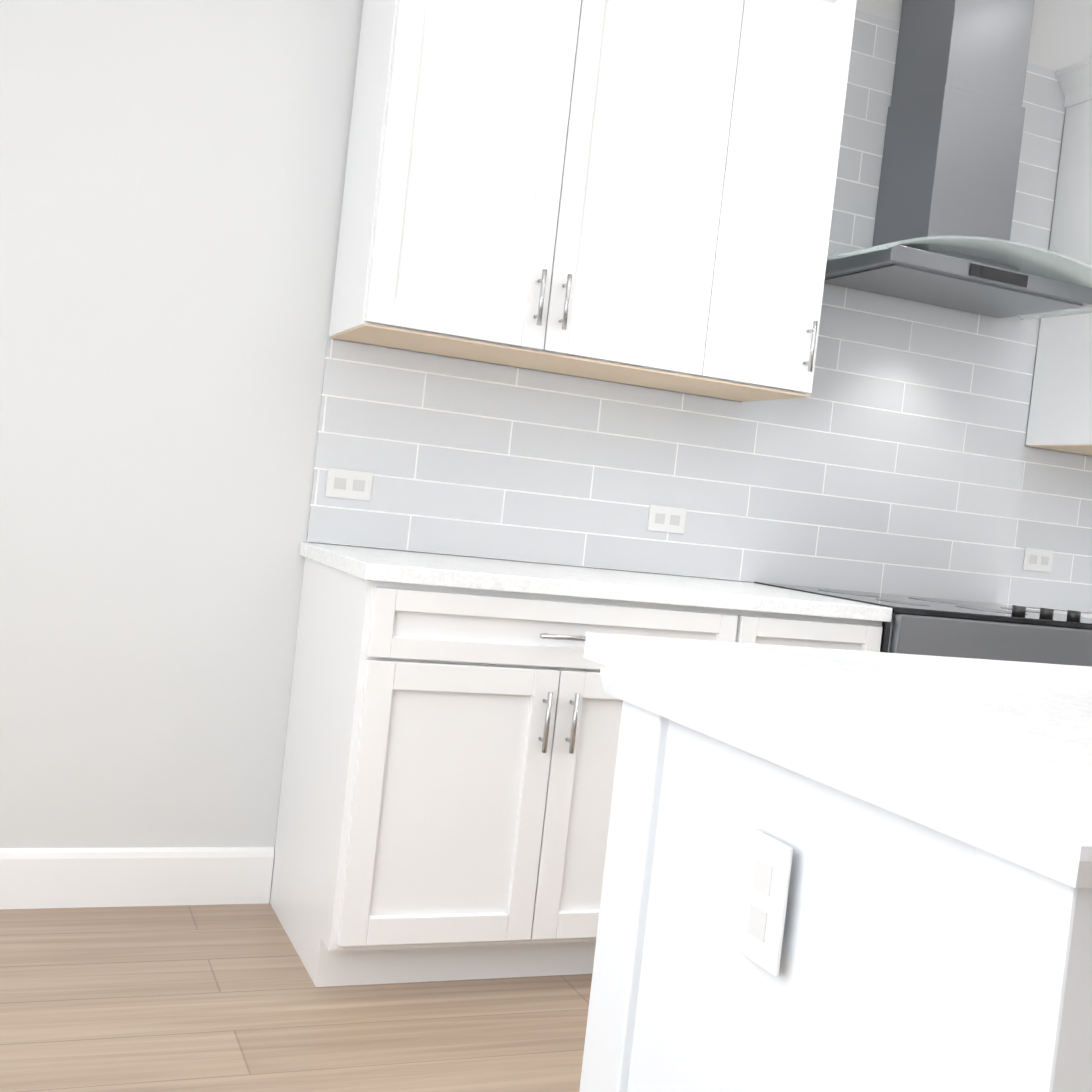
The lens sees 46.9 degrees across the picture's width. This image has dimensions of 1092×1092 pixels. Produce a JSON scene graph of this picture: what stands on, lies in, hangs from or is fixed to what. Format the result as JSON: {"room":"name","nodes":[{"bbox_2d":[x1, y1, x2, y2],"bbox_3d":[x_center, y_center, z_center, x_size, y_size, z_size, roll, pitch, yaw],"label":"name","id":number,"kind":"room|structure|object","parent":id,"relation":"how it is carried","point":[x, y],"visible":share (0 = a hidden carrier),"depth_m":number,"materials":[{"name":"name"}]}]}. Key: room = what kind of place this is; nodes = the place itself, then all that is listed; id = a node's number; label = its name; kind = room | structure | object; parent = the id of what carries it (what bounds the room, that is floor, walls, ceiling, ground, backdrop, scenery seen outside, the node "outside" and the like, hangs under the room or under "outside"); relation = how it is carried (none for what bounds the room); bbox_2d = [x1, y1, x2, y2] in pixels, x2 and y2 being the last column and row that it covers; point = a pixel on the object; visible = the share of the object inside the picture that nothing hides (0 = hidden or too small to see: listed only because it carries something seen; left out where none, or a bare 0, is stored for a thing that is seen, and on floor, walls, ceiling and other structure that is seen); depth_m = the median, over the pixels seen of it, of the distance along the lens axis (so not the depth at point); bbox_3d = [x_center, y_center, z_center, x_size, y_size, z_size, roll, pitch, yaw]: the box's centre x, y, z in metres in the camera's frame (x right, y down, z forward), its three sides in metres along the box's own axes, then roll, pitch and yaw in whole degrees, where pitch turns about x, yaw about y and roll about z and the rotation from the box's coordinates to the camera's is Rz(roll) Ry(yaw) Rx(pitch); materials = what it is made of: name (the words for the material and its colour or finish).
{"room":"kitchen","nodes":[
{"label":"kitchen","id":0,"kind":"room"},
{"bbox_2d":[0,902,591,1091],"bbox_3d":[2.184,1.330,0.342,10.200,0.060,7.700,6,2,-23],"label":"floor","id":1,"kind":"structure","parent":0,"point":[208,998],"depth_m":2.51,"materials":[{"name":"brown wood"}]},
{"bbox_2d":[269,560,772,986],"bbox_3d":[-0.096,0.527,3.051,0.944,0.880,0.645,6,2,-23],"label":"base cabinet","id":2,"kind":"object","parent":1,"relation":"on","point":[451,748],"depth_m":2.71,"materials":[{"name":"white wood"}]},
{"bbox_2d":[299,542,892,621],"bbox_3d":[0.112,0.087,3.097,1.313,0.036,0.658,6,2,-23],"label":"countertop","id":3,"kind":"structure","parent":2,"relation":"on","point":[391,567],"depth_m":2.86,"materials":[{"name":"white stone"}]},
{"bbox_2d":[769,614,882,651],"bbox_3d":[0.441,0.578,3.279,0.481,0.880,0.645,6,2,-23],"label":"base cabinet","id":4,"kind":"object","parent":1,"relation":"on","point":[829,633],"depth_m":3.00,"materials":[{"name":"white wood"}]},
{"bbox_2d":[579,692,1091,1091],"bbox_3d":[0.896,0.701,1.517,1.610,0.842,0.770,6,2,-23],"label":"kitchen island","id":5,"kind":"object","parent":1,"relation":"on","point":[915,957],"depth_m":1.13,"materials":[{"name":"white wood"}]},
{"bbox_2d":[734,827,792,976],"bbox_3d":[0.204,0.334,1.186,0.006,0.120,0.072,6,2,-23],"label":"outlet","id":6,"kind":"object","parent":5,"relation":"attached to","point":[763,899],"visible":0.92,"depth_m":1.18,"materials":[{"name":"white plastic"}]},
{"bbox_2d":[584,632,1091,887],"bbox_3d":[1.128,0.258,1.580,2.024,0.063,0.860,6,2,-23],"label":"island countertop","id":7,"kind":"structure","parent":5,"relation":"on","point":[993,755],"depth_m":1.16,"materials":[{"name":"white stone"}]},
{"bbox_2d":[754,582,1091,666],"bbox_3d":[1.105,0.611,3.500,0.908,0.945,0.716,6,2,-23],"label":"range","id":8,"kind":"object","parent":1,"relation":"on","point":[919,625],"visible":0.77,"depth_m":3.18,"materials":[{"name":"silver metal"}]},
{"bbox_2d":[0,0,1091,849],"bbox_3d":[0.887,-0.406,3.797,10.200,2.900,0.100,6,2,-23],"label":"wall","id":9,"kind":"structure","parent":0,"point":[172,176],"depth_m":3.00,"materials":[{"name":"white paint"}]},
{"bbox_2d":[0,847,273,908],"bbox_3d":[0.759,0.970,3.786,10.000,0.140,0.014,6,2,-23],"label":"baseboard","id":10,"kind":"structure","parent":9,"relation":"attached to","point":[34,878],"depth_m":3.04,"materials":[{"name":"white wood"}]},
{"bbox_2d":[329,0,772,391],"bbox_3d":[0.015,-1.049,3.124,0.925,1.170,0.352,6,2,-23],"label":"upper cabinet","id":11,"kind":"object","parent":9,"relation":"attached to","point":[637,192],"depth_m":2.97,"materials":[{"name":"white wood"}]},
{"bbox_2d":[307,9,1091,612],"bbox_3d":[0.712,-0.730,3.637,2.658,1.683,0.010,6,2,-23],"label":"backsplash","id":12,"kind":"structure","parent":9,"relation":"attached to","point":[891,455],"depth_m":3.67,"materials":[{"name":"tile"}]},
{"bbox_2d":[325,468,372,500],"bbox_3d":[-0.495,-0.155,3.168,0.116,0.072,0.006,6,2,-23],"label":"electrical outlet","id":13,"kind":"object","parent":12,"relation":"attached to","point":[348,484],"visible":1,"depth_m":3.17,"materials":[{"name":"white plastic"}]},
{"bbox_2d":[647,505,686,533],"bbox_3d":[0.339,-0.074,3.521,0.116,0.072,0.006,6,2,-23],"label":"electrical outlet","id":14,"kind":"object","parent":12,"relation":"attached to","point":[666,519],"visible":1,"depth_m":3.52,"materials":[{"name":"white plastic"}]},
{"bbox_2d":[1023,548,1053,572],"bbox_3d":[1.586,0.046,4.050,0.116,0.072,0.006,6,2,-23],"label":"electrical outlet","id":15,"kind":"object","parent":12,"relation":"attached to","point":[1040,560],"visible":1,"depth_m":4.05,"materials":[{"name":"white plastic"}]},
{"bbox_2d":[682,0,856,401],"bbox_3d":[0.511,-1.001,3.334,0.391,1.170,0.352,6,2,-23],"label":"upper cabinet","id":16,"kind":"object","parent":9,"relation":"attached to","point":[807,66],"depth_m":3.22,"materials":[{"name":"white wood"}]},
{"bbox_2d":[824,0,1091,319],"bbox_3d":[1.235,-1.265,3.543,0.900,1.098,0.485,6,2,-23],"label":"range hood","id":17,"kind":"object","parent":9,"relation":"attached to","point":[949,170],"visible":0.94,"depth_m":3.54,"materials":[{"name":"silver metal"}]},
{"bbox_2d":[1026,62,1091,455],"bbox_3d":[1.844,-0.873,3.898,0.408,1.170,0.353,6,2,-23],"label":"upper cabinet","id":18,"kind":"object","parent":9,"relation":"attached to","point":[1060,415],"depth_m":3.89,"materials":[{"name":"white wood"}]},
{"bbox_2d":[1026,607,1091,617],"bbox_3d":[1.758,0.246,3.795,0.448,0.035,0.658,6,2,-23],"label":"countertop","id":19,"kind":"structure","parent":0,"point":[1083,614],"depth_m":3.97,"materials":[{"name":"white stone"}]}
]}

